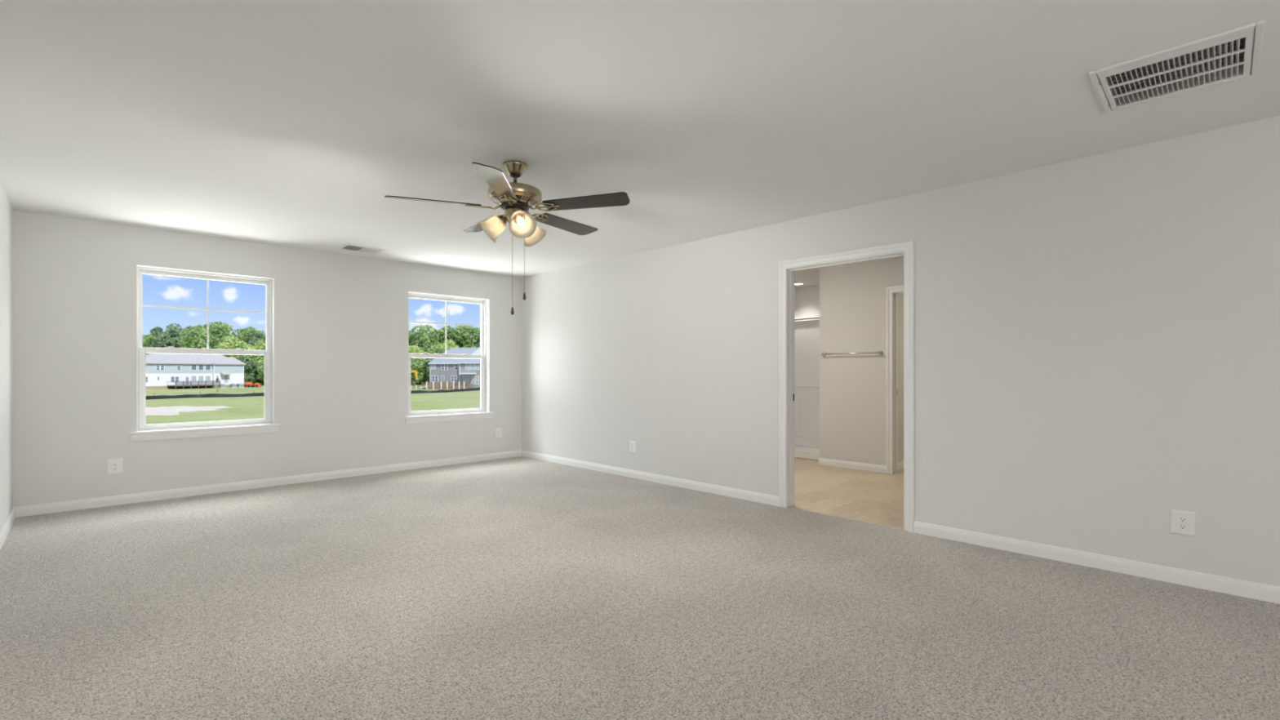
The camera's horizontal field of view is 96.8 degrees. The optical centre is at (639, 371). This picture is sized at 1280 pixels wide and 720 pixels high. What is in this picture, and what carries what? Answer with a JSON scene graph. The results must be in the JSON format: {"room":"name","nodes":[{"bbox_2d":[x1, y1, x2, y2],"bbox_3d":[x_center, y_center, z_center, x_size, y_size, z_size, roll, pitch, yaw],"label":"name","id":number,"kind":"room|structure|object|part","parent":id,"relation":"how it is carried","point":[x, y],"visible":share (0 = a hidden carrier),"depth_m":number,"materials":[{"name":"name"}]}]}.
{"room":"empty bedroom","nodes":[
{"label":"empty bedroom","id":0,"kind":"room"},
{"bbox_2d":[0,180,13,532],"bbox_3d":[-1.623,0.066,0.935,0.200,2.690,10.205,0,0,-44],"label":"wall","id":1,"kind":"structure","parent":0,"point":[6,211],"depth_m":4.12,"materials":[{"name":"paint"}]},
{"bbox_2d":[0,506,16,550],"bbox_3d":[-1.547,1.120,1.009,0.014,0.082,9.805,0,0,-44],"label":"baseboard","id":2,"kind":"structure","parent":1,"relation":"attached to","point":[7,526],"depth_m":4.04,"materials":[{"name":"paint"}]},
{"bbox_2d":[13,210,521,506],"bbox_3d":[-1.677,1.441,7.871,9.809,5.440,0.200,0,0,-44],"label":"wall","id":3,"kind":"structure","parent":0,"point":[341,320],"depth_m":5.50,"materials":[{"name":"paint"}]},
{"bbox_2d":[106,457,123,475],"bbox_3d":[-4.548,0.827,4.923,0.103,0.133,0.010,0,0,-44],"label":"wall outlet","id":4,"kind":"object","parent":3,"relation":"attached to","point":[114,466],"visible":1,"depth_m":4.92,"materials":[{"name":"plastic"}]},
{"bbox_2d":[128,264,279,441],"bbox_3d":[-4.130,-0.164,5.443,1.141,1.561,0.206,0,0,-44],"label":"window","id":5,"kind":"structure","parent":3,"relation":"in","point":[144,432],"depth_m":5.42,"materials":[{"name":"paint"}]},
{"bbox_3d":[-4.170,-0.535,5.484,0.983,0.745,0.036,0,0,-44],"label":"sash","id":6,"kind":"part","parent":5,"relation":"part of","materials":[{"name":"plastic"}]},
{"bbox_3d":[-4.096,0.546,5.407,1.141,0.022,0.107,0,0,-44],"label":"sill","id":7,"kind":"part","parent":5,"relation":"part of","materials":[{"name":"paint"}]},
{"bbox_3d":[-4.145,0.151,5.458,1.006,0.733,0.029,0,0,-44],"label":"sash","id":8,"kind":"part","parent":5,"relation":"part of","materials":[{"name":"plastic"}]},
{"bbox_2d":[14,449,521,517],"bbox_3d":[-3.293,1.120,6.145,4.685,0.082,0.014,0,0,-44],"label":"baseboard","id":9,"kind":"structure","parent":3,"relation":"attached to","point":[63,506],"depth_m":5.52,"materials":[{"name":"paint"}]},
{"bbox_2d":[404,291,493,423],"bbox_3d":[-2.405,-0.164,7.125,1.154,1.561,0.206,0,0,-44],"label":"window","id":10,"kind":"structure","parent":3,"relation":"in","point":[483,412],"depth_m":7.29,"materials":[{"name":"paint"}]},
{"bbox_3d":[-2.445,-0.535,7.166,0.996,0.745,0.036,0,0,-44],"label":"sash","id":11,"kind":"part","parent":10,"relation":"part of","materials":[{"name":"plastic"}]},
{"bbox_3d":[-2.420,0.151,7.141,1.019,0.733,0.029,0,0,-44],"label":"sash","id":12,"kind":"part","parent":10,"relation":"part of","materials":[{"name":"plastic"}]},
{"bbox_3d":[-2.371,0.546,7.090,1.154,0.022,0.107,0,0,-44],"label":"sill","id":13,"kind":"part","parent":10,"relation":"part of","materials":[{"name":"paint"}]},
{"bbox_2d":[494,427,502,438],"bbox_3d":[-1.874,0.820,7.532,0.103,0.133,0.010,0,0,-44],"label":"wall outlet","id":14,"kind":"object","parent":3,"relation":"attached to","point":[498,431],"visible":1,"depth_m":7.53,"materials":[{"name":"plastic"}]},
{"bbox_2d":[0,456,1279,719],"bbox_3d":[1.886,1.286,4.218,9.809,0.250,10.005,0,0,-44],"label":"floor","id":15,"kind":"structure","parent":0,"point":[518,588],"depth_m":2.71,"materials":[{"name":"carpet"}]},
{"bbox_2d":[794,315,819,460],"bbox_3d":[2.183,0.176,8.221,0.908,1.981,1.670,0,0,-44],"label":"shower","id":16,"kind":"object","parent":15,"relation":"on","point":[806,329],"visible":0.14,"depth_m":8.44,"materials":[{"name":"plastic"}]},
{"bbox_2d":[0,0,1279,287],"bbox_3d":[2.026,-1.454,4.075,9.809,0.350,10.805,0,0,-44],"label":"ceiling","id":17,"kind":"structure","parent":0,"point":[291,123],"depth_m":2.75,"materials":[{"name":"paint"}]},
{"bbox_2d":[337,244,386,253],"bbox_3d":[-2.911,-1.276,5.944,0.395,0.015,0.285,0,0,-44],"label":"ceiling vent","id":18,"kind":"object","parent":17,"relation":"in","point":[346,246],"visible":1,"depth_m":5.92,"materials":[{"name":"metal"}]},
{"bbox_2d":[384,160,630,315],"bbox_3d":[-0.774,-0.812,3.563,1.420,0.934,1.410,0,0,-44],"label":"ceiling fan","id":19,"kind":"object","parent":17,"relation":"hanging from","point":[515,198],"visible":1,"depth_m":3.44,"materials":[{"name":"gold metal"}]},
{"bbox_3d":[-1.222,-1.007,3.363,0.540,0.036,0.145,0,0,-19],"label":"blade","id":20,"kind":"part","parent":19,"relation":"part of","materials":[{"name":"brown wood"}]},
{"bbox_3d":[-1.063,-1.007,3.898,0.145,0.036,0.540,0,0,-37],"label":"blade","id":21,"kind":"part","parent":19,"relation":"part of","materials":[{"name":"brown wood"}]},
{"bbox_3d":[-0.931,-0.880,3.528,0.166,0.168,0.167,0,0,-44],"label":"lamp shade","id":22,"kind":"part","parent":19,"relation":"part of","materials":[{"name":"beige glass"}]},
{"bbox_3d":[-0.762,-1.007,3.046,0.145,0.036,0.540,0,0,-1],"label":"blade","id":23,"kind":"part","parent":19,"relation":"part of","materials":[{"name":"brown wood"}]},
{"bbox_3d":[-0.850,-0.934,3.524,0.078,0.066,0.080,0,0,-44],"label":"light arm","id":24,"kind":"part","parent":19,"relation":"part of","materials":[{"name":"gold metal"}]},
{"bbox_3d":[-0.774,-1.045,3.521,0.312,0.040,0.312,0,0,-44],"label":"vented plate","id":25,"kind":"part","parent":19,"relation":"part of","materials":[{"name":"gold metal"}]},
{"bbox_3d":[-0.745,-0.934,3.455,0.073,0.066,0.085,0,0,-44],"label":"light arm","id":26,"kind":"part","parent":19,"relation":"part of","materials":[{"name":"metal"}]},
{"bbox_3d":[-0.721,-0.906,3.413,0.041,0.054,0.059,0,0,-44],"label":"bulb","id":27,"kind":"part","parent":19,"relation":"part of","materials":[{"name":"beige glass"}]},
{"bbox_3d":[-0.715,-0.880,3.385,0.160,0.168,0.170,0,0,-44],"label":"lamp shade","id":28,"kind":"part","parent":19,"relation":"part of","materials":[{"name":"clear glass"}]},
{"bbox_3d":[-0.712,-0.723,3.503,0.003,0.479,0.003,0,0,-44],"label":"pull chain","id":29,"kind":"part","parent":19,"relation":"part of","materials":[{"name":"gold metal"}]},
{"bbox_3d":[-0.700,-0.880,3.648,0.170,0.168,0.162,0,0,-44],"label":"lamp shade","id":30,"kind":"part","parent":19,"relation":"part of","materials":[{"name":"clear glass"}]},
{"bbox_3d":[-0.505,-1.007,3.913,0.145,0.036,0.540,0,0,35],"label":"blade","id":31,"kind":"part","parent":19,"relation":"part of","materials":[{"name":"brown wood"}]},
{"bbox_3d":[-0.319,-1.007,3.386,0.540,0.036,0.145,0,0,17],"label":"blade","id":32,"kind":"part","parent":19,"relation":"part of","materials":[{"name":"brown wood"}]},
{"bbox_2d":[1088,19,1265,113],"bbox_3d":[2.282,-1.321,2.430,0.524,0.112,0.508,0,0,-44],"label":"ceiling vent","id":33,"kind":"object","parent":17,"relation":"in","point":[1206,50],"visible":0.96,"depth_m":2.41,"materials":[{"name":"metal"}]},
{"bbox_2d":[794,284,819,317],"bbox_3d":[2.560,0.066,8.589,0.140,2.690,1.680,0,0,-44],"label":"wall","id":34,"kind":"structure","parent":0,"point":[806,299],"depth_m":8.54,"materials":[{"name":"paint"}]},
{"bbox_2d":[819,257,903,466],"bbox_3d":[3.831,0.066,6.405,1.290,2.690,3.220,0,0,-44],"label":"wall","id":35,"kind":"structure","parent":0,"point":[853,297],"depth_m":6.79,"materials":[{"name":"paint"}]},
{"bbox_2d":[820,351,883,356],"bbox_3d":[2.507,-0.211,6.784,0.076,0.054,0.758,0,0,-44],"label":"towel bar","id":36,"kind":"object","parent":35,"relation":"attached to","point":[880,353],"visible":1,"depth_m":6.73,"materials":[{"name":"silver metal"}]},
{"bbox_3d":[2.753,-0.211,6.532,0.076,0.054,0.054,0,0,-44],"label":"post","id":37,"kind":"part","parent":36,"relation":"part of","materials":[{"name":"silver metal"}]},
{"bbox_2d":[818,457,886,473],"bbox_3d":[2.532,1.126,6.804,0.014,0.082,0.836,0,0,-44],"label":"baseboard","id":38,"kind":"structure","parent":35,"relation":"attached to","point":[842,464],"depth_m":6.78,"materials":[{"name":"paint"}]},
{"bbox_2d":[886,284,903,474],"bbox_3d":[3.217,0.102,6.185,0.139,2.131,1.012,0,0,-44],"label":"door frame","id":39,"kind":"structure","parent":35,"relation":"in","point":[892,292],"depth_m":6.48,"materials":[{"name":"paint"}]},
{"bbox_2d":[897,293,903,462],"bbox_3d":[4.598,0.066,6.665,2.510,2.690,2.520,0,0,-44],"label":"wall","id":40,"kind":"structure","parent":0,"point":[900,296],"depth_m":6.83,"materials":[{"name":"paint"}]},
{"bbox_2d":[897,460,903,469],"bbox_3d":[3.763,1.126,7.434,2.390,0.082,0.014,0,0,-44],"label":"baseboard","id":41,"kind":"structure","parent":40,"relation":"attached to","point":[900,464],"depth_m":6.80,"materials":[{"name":"paint"}]},
{"bbox_2d":[521,115,1279,586],"bbox_3d":[1.915,0.066,4.247,0.120,2.690,10.005,0,0,-44],"label":"wall","id":42,"kind":"structure","parent":0,"point":[1097,337],"depth_m":3.57,"materials":[{"name":"paint"}]},
{"bbox_2d":[629,440,635,453],"bbox_3d":[-0.080,0.829,6.198,0.010,0.133,0.103,0,0,-44],"label":"wall outlet","id":43,"kind":"object","parent":42,"relation":"attached to","point":[632,443],"visible":1,"depth_m":6.20,"materials":[{"name":"plastic"}]},
{"bbox_2d":[521,449,778,506],"bbox_3d":[-0.215,1.120,6.334,0.014,0.082,4.042,0,0,-44],"label":"baseboard","id":44,"kind":"structure","parent":42,"relation":"attached to","point":[771,500],"depth_m":5.85,"materials":[{"name":"paint"}]},
{"bbox_2d":[778,240,914,532],"bbox_3d":[1.632,0.109,4.536,0.156,2.104,1.112,0,0,-44],"label":"door frame","id":45,"kind":"structure","parent":42,"relation":"in","point":[787,268],"depth_m":4.72,"materials":[{"name":"paint"}]},
{"bbox_2d":[913,520,1279,604],"bbox_3d":[3.597,1.120,2.427,0.014,0.082,4.651,0,0,-44],"label":"baseboard","id":46,"kind":"structure","parent":42,"relation":"attached to","point":[1267,593],"depth_m":3.29,"materials":[{"name":"paint"}]},
{"bbox_2d":[1169,509,1195,537],"bbox_3d":[2.952,0.826,3.090,0.010,0.133,0.103,0,0,-44],"label":"wall outlet","id":47,"kind":"object","parent":42,"relation":"attached to","point":[1181,522],"visible":1,"depth_m":3.09,"materials":[{"name":"plastic"}]},
{"bbox_2d":[1178,524,1186,529],"bbox_3d":[2.950,0.846,3.087,0.003,0.026,0.034,0,0,-44],"label":"receptacle","id":48,"kind":"object","parent":47,"relation":"attached to","point":[1181,526],"depth_m":3.09,"materials":[{"name":"plastic"}]},
{"bbox_2d":[1178,516,1186,522],"bbox_3d":[2.950,0.806,3.087,0.003,0.026,0.034,0,0,-44],"label":"receptacle","id":49,"kind":"object","parent":47,"relation":"attached to","point":[1181,519],"depth_m":3.09,"materials":[{"name":"plastic"}]},
{"label":"outside","id":50,"kind":"structure","parent":0,"visible":0},
{"bbox_2d":[146,380,479,424],"bbox_3d":[-149.057,4.211,152.787,640.000,0.500,413.095,0,0,-44],"label":"ground","id":51,"kind":"structure","parent":50,"point":[241,407],"depth_m":69.30,"materials":[{"name":"green plant"}]},
{"bbox_2d":[142,333,159,354],"bbox_3d":[-153.047,-4.108,177.961,10.975,16.152,9.316,0,0,28],"label":"broadleaf tree","id":52,"kind":"object","parent":51,"relation":"on","point":[148,340],"visible":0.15,"depth_m":176.45,"materials":[{"name":"green plant"}]},
{"bbox_2d":[146,323,186,354],"bbox_3d":[-145.860,-5.606,175.768,9.552,19.150,9.162,0,0,20],"label":"broadleaf tree","id":53,"kind":"object","parent":51,"relation":"on","point":[168,339],"visible":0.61,"depth_m":173.76,"materials":[{"name":"green plant"}]},
{"bbox_2d":[173,325,195,348],"bbox_3d":[-140.505,-5.287,179.990,10.712,18.513,11.581,0,0,25],"label":"evergreen tree","id":54,"kind":"object","parent":51,"relation":"on","point":[189,326],"visible":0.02,"depth_m":177.56,"materials":[{"name":"green plant"}]},
{"bbox_2d":[146,405,230,415],"bbox_3d":[-48.529,3.840,57.750,12.190,0.279,19.295,0,0,-44],"label":"sand patch","id":55,"kind":"object","parent":51,"relation":"on","point":[160,411],"visible":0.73,"depth_m":57.00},
{"bbox_2d":[177,326,213,348],"bbox_3d":[-131.054,-4.703,166.966,12.243,17.342,9.752,0,0,34],"label":"broadleaf tree","id":56,"kind":"object","parent":51,"relation":"on","point":[196,335],"visible":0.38,"depth_m":165.52,"materials":[{"name":"green plant"}]},
{"bbox_2d":[146,353,246,389],"bbox_3d":[-106.839,-0.264,131.693,14.610,8.450,24.050,0,0,24],"label":"house","id":57,"kind":"structure","parent":51,"relation":"on","point":[163,371],"depth_m":130.51,"materials":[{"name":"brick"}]},
{"bbox_3d":[-102.760,1.756,130.861,0.030,1.310,0.950,0,0,24],"label":"pane","id":58,"kind":"part","parent":57,"relation":"part of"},
{"bbox_3d":[-102.760,-0.874,130.861,0.030,1.170,0.950,0,0,24],"label":"pane","id":59,"kind":"part","parent":57,"relation":"part of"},
{"bbox_3d":[-102.155,1.756,132.218,0.030,1.310,0.960,0,0,24],"label":"pane","id":60,"kind":"part","parent":57,"relation":"part of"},
{"bbox_3d":[-102.155,-0.874,132.218,0.030,1.170,0.960,0,0,24],"label":"pane","id":61,"kind":"part","parent":57,"relation":"part of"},
{"bbox_3d":[-100.163,2.666,128.911,0.030,0.690,9.070,0,0,24],"label":"railing","id":62,"kind":"part","parent":57,"relation":"part of","materials":[{"name":"grey wood"}]},
{"bbox_3d":[-101.549,1.756,133.579,0.030,1.310,1.000,0,0,24],"label":"pane","id":63,"kind":"part","parent":57,"relation":"part of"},
{"bbox_3d":[-101.549,-0.874,133.579,0.030,1.170,1.000,0,0,24],"label":"pane","id":64,"kind":"part","parent":57,"relation":"part of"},
{"bbox_3d":[-99.593,1.846,136.742,0.030,1.730,0.830,0,0,24],"label":"pane","id":65,"kind":"part","parent":57,"relation":"part of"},
{"bbox_2d":[191,321,229,348],"bbox_3d":[-135.077,-5.892,178.027,12.673,19.723,13.831,0,0,-1],"label":"broadleaf tree","id":66,"kind":"object","parent":51,"relation":"on","point":[204,326],"visible":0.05,"depth_m":176.02,"materials":[{"name":"green plant"}]},
{"bbox_2d":[215,376,218,392],"bbox_3d":[-77.490,2.461,104.203,0.480,3.000,0.440,0,0,-44],"label":"pole","id":67,"kind":"object","parent":51,"relation":"on","point":[216,379],"visible":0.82,"depth_m":104.16,"materials":[{"name":"grey metal"}]},
{"bbox_2d":[217,383,225,387],"bbox_3d":[-99.464,3.501,135.113,1.200,0.920,1.200,0,0,24],"label":"air conditioner","id":68,"kind":"object","parent":51,"relation":"on","point":[221,384],"visible":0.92,"depth_m":134.83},
{"bbox_2d":[208,320,241,356],"bbox_3d":[-129.685,-5.691,175.594,11.926,19.322,12.694,0,0,36],"label":"broadleaf tree","id":69,"kind":"object","parent":51,"relation":"on","point":[219,335],"visible":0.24,"depth_m":173.59,"materials":[{"name":"green plant"}]},
{"bbox_2d":[229,383,237,387],"bbox_3d":[-98.407,3.501,137.488,1.200,0.920,1.200,0,0,24],"label":"air conditioner","id":70,"kind":"object","parent":51,"relation":"on","point":[232,385],"visible":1,"depth_m":137.15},
{"bbox_2d":[217,336,250,358],"bbox_3d":[-116.797,-2.976,164.001,10.293,13.884,9.322,0,0,-24],"label":"leafy sapling","id":71,"kind":"object","parent":51,"relation":"on","point":[237,344],"visible":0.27,"depth_m":162.34,"materials":[{"name":"green plant"}]},
{"bbox_2d":[236,383,244,387],"bbox_3d":[-97.796,3.501,138.859,1.200,0.920,1.200,0,0,24],"label":"air conditioner","id":72,"kind":"object","parent":51,"relation":"on","point":[238,385],"visible":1,"depth_m":138.50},
{"bbox_2d":[235,355,260,384],"bbox_3d":[-110.218,-0.341,159.276,8.263,10.043,8.130,0,0,-25],"label":"bushy tree","id":73,"kind":"object","parent":51,"relation":"on","point":[251,372],"visible":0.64,"depth_m":157.48,"materials":[{"name":"green plant"}]},
{"bbox_2d":[231,326,265,344],"bbox_3d":[-124.053,-5.212,179.945,12.893,18.363,11.768,0,0,23],"label":"broadleaf tree","id":74,"kind":"object","parent":51,"relation":"on","point":[243,334],"visible":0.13,"depth_m":178.66,"materials":[{"name":"green plant"}]},
{"bbox_2d":[244,382,253,386],"bbox_3d":[-96.570,3.346,140.582,1.900,1.230,1.240,0,0,-1],"label":"tractor","id":75,"kind":"object","parent":51,"relation":"on","point":[246,384],"visible":0.97,"depth_m":140.15,"materials":[{"name":"metal"}]},
{"bbox_2d":[235,343,265,373],"bbox_3d":[-109.744,-1.906,163.072,10.586,11.779,10.993,0,0,2],"label":"leafy sapling","id":76,"kind":"object","parent":51,"relation":"on","point":[247,347],"visible":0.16,"depth_m":159.84,"materials":[{"name":"green plant"}]},
{"bbox_2d":[247,328,265,383],"bbox_3d":[-118.934,-4.562,178.231,7.594,17.061,8.846,0,0,-20],"label":"evergreen tree","id":77,"kind":"object","parent":51,"relation":"on","point":[255,339],"visible":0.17,"depth_m":176.67,"materials":[{"name":"green plant"}]},
{"bbox_3d":[-118.934,-6.620,178.231,7.594,12.947,8.846,0,0,-20],"label":"crown","id":78,"kind":"part","parent":77,"relation":"part of","materials":[{"name":"green plant"}]},
{"bbox_2d":[252,382,261,386],"bbox_3d":[-94.805,3.421,140.626,1.610,1.080,1.240,0,0,-1],"label":"tractor","id":79,"kind":"object","parent":51,"relation":"on","point":[255,384],"visible":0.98,"depth_m":140.24,"materials":[{"name":"metal"}]},
{"bbox_2d":[254,338,265,365],"bbox_3d":[-104.171,-3.037,162.126,10.731,14.005,9.734,0,0,12],"label":"leafy sapling","id":80,"kind":"object","parent":51,"relation":"on","point":[260,345],"visible":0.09,"depth_m":158.52,"materials":[{"name":"green plant"}]},
{"bbox_2d":[256,360,264,383],"bbox_3d":[-101.431,-0.660,158.387,9.494,9.849,10.166,0,0,-34],"label":"bushy tree","id":81,"kind":"object","parent":51,"relation":"on","point":[260,365],"visible":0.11,"depth_m":155.11,"materials":[{"name":"green plant"}]},
{"bbox_2d":[146,387,479,399],"bbox_3d":[-57.806,3.536,95.053,110.000,0.850,19.250,0,0,-44],"label":"fence","id":82,"kind":"object","parent":51,"relation":"on","point":[208,395],"visible":0.27,"depth_m":86.89,"materials":[{"name":"fabric"}]},
{"bbox_2d":[410,369,419,383],"bbox_3d":[-64.323,1.836,156.406,6.850,4.250,3.000,0,0,0],"label":"excavator","id":83,"kind":"object","parent":51,"relation":"on","point":[417,381],"visible":0.08,"depth_m":156.25,"materials":[{"name":"metal"}]},
{"bbox_2d":[408,330,422,383],"bbox_3d":[-72.974,-4.703,181.932,11.333,17.342,11.395,0,0,-40],"label":"broadleaf tree","id":84,"kind":"object","parent":51,"relation":"on","point":[411,336],"visible":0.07,"depth_m":180.48,"materials":[{"name":"green plant"}]},
{"bbox_3d":[-73.023,-7.153,182.399,10.398,12.441,10.405,0,0,-2],"label":"crown","id":85,"kind":"part","parent":84,"relation":"part of","materials":[{"name":"green plant"}]},
{"bbox_2d":[410,385,422,389],"bbox_3d":[-50.458,3.511,124.922,4.810,0.900,0.241,0,0,0],"label":"fence","id":86,"kind":"object","parent":51,"relation":"on","point":[411,387],"visible":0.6,"depth_m":124.91,"materials":[{"name":"white wood"}]},
{"bbox_2d":[410,357,430,385],"bbox_3d":[-63.874,-0.440,161.630,9.222,9.380,8.831,0,0,-31],"label":"bushy tree","id":87,"kind":"object","parent":51,"relation":"on","point":[417,364],"visible":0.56,"depth_m":159.80,"materials":[{"name":"green plant"}]},
{"bbox_2d":[408,345,435,384],"bbox_3d":[-64.921,-1.806,167.744,9.375,11.579,10.820,0,0,-2],"label":"leafy sapling","id":88,"kind":"object","parent":51,"relation":"on","point":[412,349],"visible":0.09,"depth_m":165.24,"materials":[{"name":"green plant"}]},
{"bbox_2d":[409,324,441,383],"bbox_3d":[-68.727,-5.522,180.186,11.919,18.983,11.458,0,0,-10],"label":"broadleaf tree","id":89,"kind":"object","parent":51,"relation":"on","point":[423,330],"visible":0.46,"depth_m":177.49,"materials":[{"name":"green plant"}]},
{"bbox_3d":[-68.557,-7.779,179.945,12.068,14.470,10.364,0,0,16],"label":"crown","id":90,"kind":"part","parent":89,"relation":"part of","materials":[{"name":"green plant"}]},
{"bbox_2d":[422,349,445,383],"bbox_3d":[-57.159,-0.771,161.655,9.586,11.047,8.748,0,0,39],"label":"bushy tree","id":91,"kind":"object","parent":51,"relation":"on","point":[427,366],"visible":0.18,"depth_m":159.72,"materials":[{"name":"green plant"}]},
{"bbox_2d":[422,324,462,353],"bbox_3d":[-63.012,-5.382,182.068,13.563,18.703,10.494,0,0,-34],"label":"broadleaf tree","id":92,"kind":"object","parent":51,"relation":"on","point":[442,332],"visible":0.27,"depth_m":179.45,"materials":[{"name":"green plant"}]},
{"bbox_2d":[431,339,459,354],"bbox_3d":[-57.079,-2.732,168.156,8.766,13.396,8.379,0,0,38],"label":"leafy sapling","id":93,"kind":"object","parent":51,"relation":"on","point":[442,345],"visible":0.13,"depth_m":166.33,"materials":[{"name":"green plant"}]},
{"bbox_2d":[420,347,479,389],"bbox_3d":[-39.009,-1.139,131.596,18.100,10.200,15.510,0,0,0],"label":"house","id":94,"kind":"structure","parent":51,"relation":"on","point":[449,373],"depth_m":127.90,"materials":[{"name":"grey"}]},
{"bbox_3d":[-46.164,1.756,127.932,1.240,1.310,0.030,0,0,0],"label":"pane","id":95,"kind":"part","parent":94,"relation":"part of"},
{"bbox_3d":[-44.049,-0.899,127.946,1.250,1.280,0.030,0,0,0],"label":"pane","id":96,"kind":"part","parent":94,"relation":"part of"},
{"bbox_3d":[-42.456,2.781,123.987,8.200,0.800,0.080,0,0,0],"label":"railing","id":97,"kind":"part","parent":94,"relation":"part of","materials":[{"name":"white wood"}]},
{"bbox_3d":[-41.899,1.711,127.961,1.130,1.220,0.030,0,0,0],"label":"pane","id":98,"kind":"part","parent":94,"relation":"part of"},
{"bbox_3d":[-38.731,-1.054,127.632,0.740,1.330,0.030,0,0,0],"label":"pane","id":99,"kind":"part","parent":94,"relation":"part of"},
{"bbox_3d":[-37.606,-1.054,127.640,0.750,1.330,0.030,0,0,0],"label":"pane","id":100,"kind":"part","parent":94,"relation":"part of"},
{"bbox_3d":[-36.556,2.031,127.647,0.550,1.860,0.030,0,0,0],"label":"pane","id":101,"kind":"part","parent":94,"relation":"part of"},
{"bbox_2d":[446,323,479,347],"bbox_3d":[-55.013,-5.722,181.921,14.618,19.383,12.245,0,0,-14],"label":"broadleaf tree","id":102,"kind":"object","parent":51,"relation":"on","point":[468,336],"visible":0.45,"depth_m":180.20,"materials":[{"name":"green plant"}]}
]}

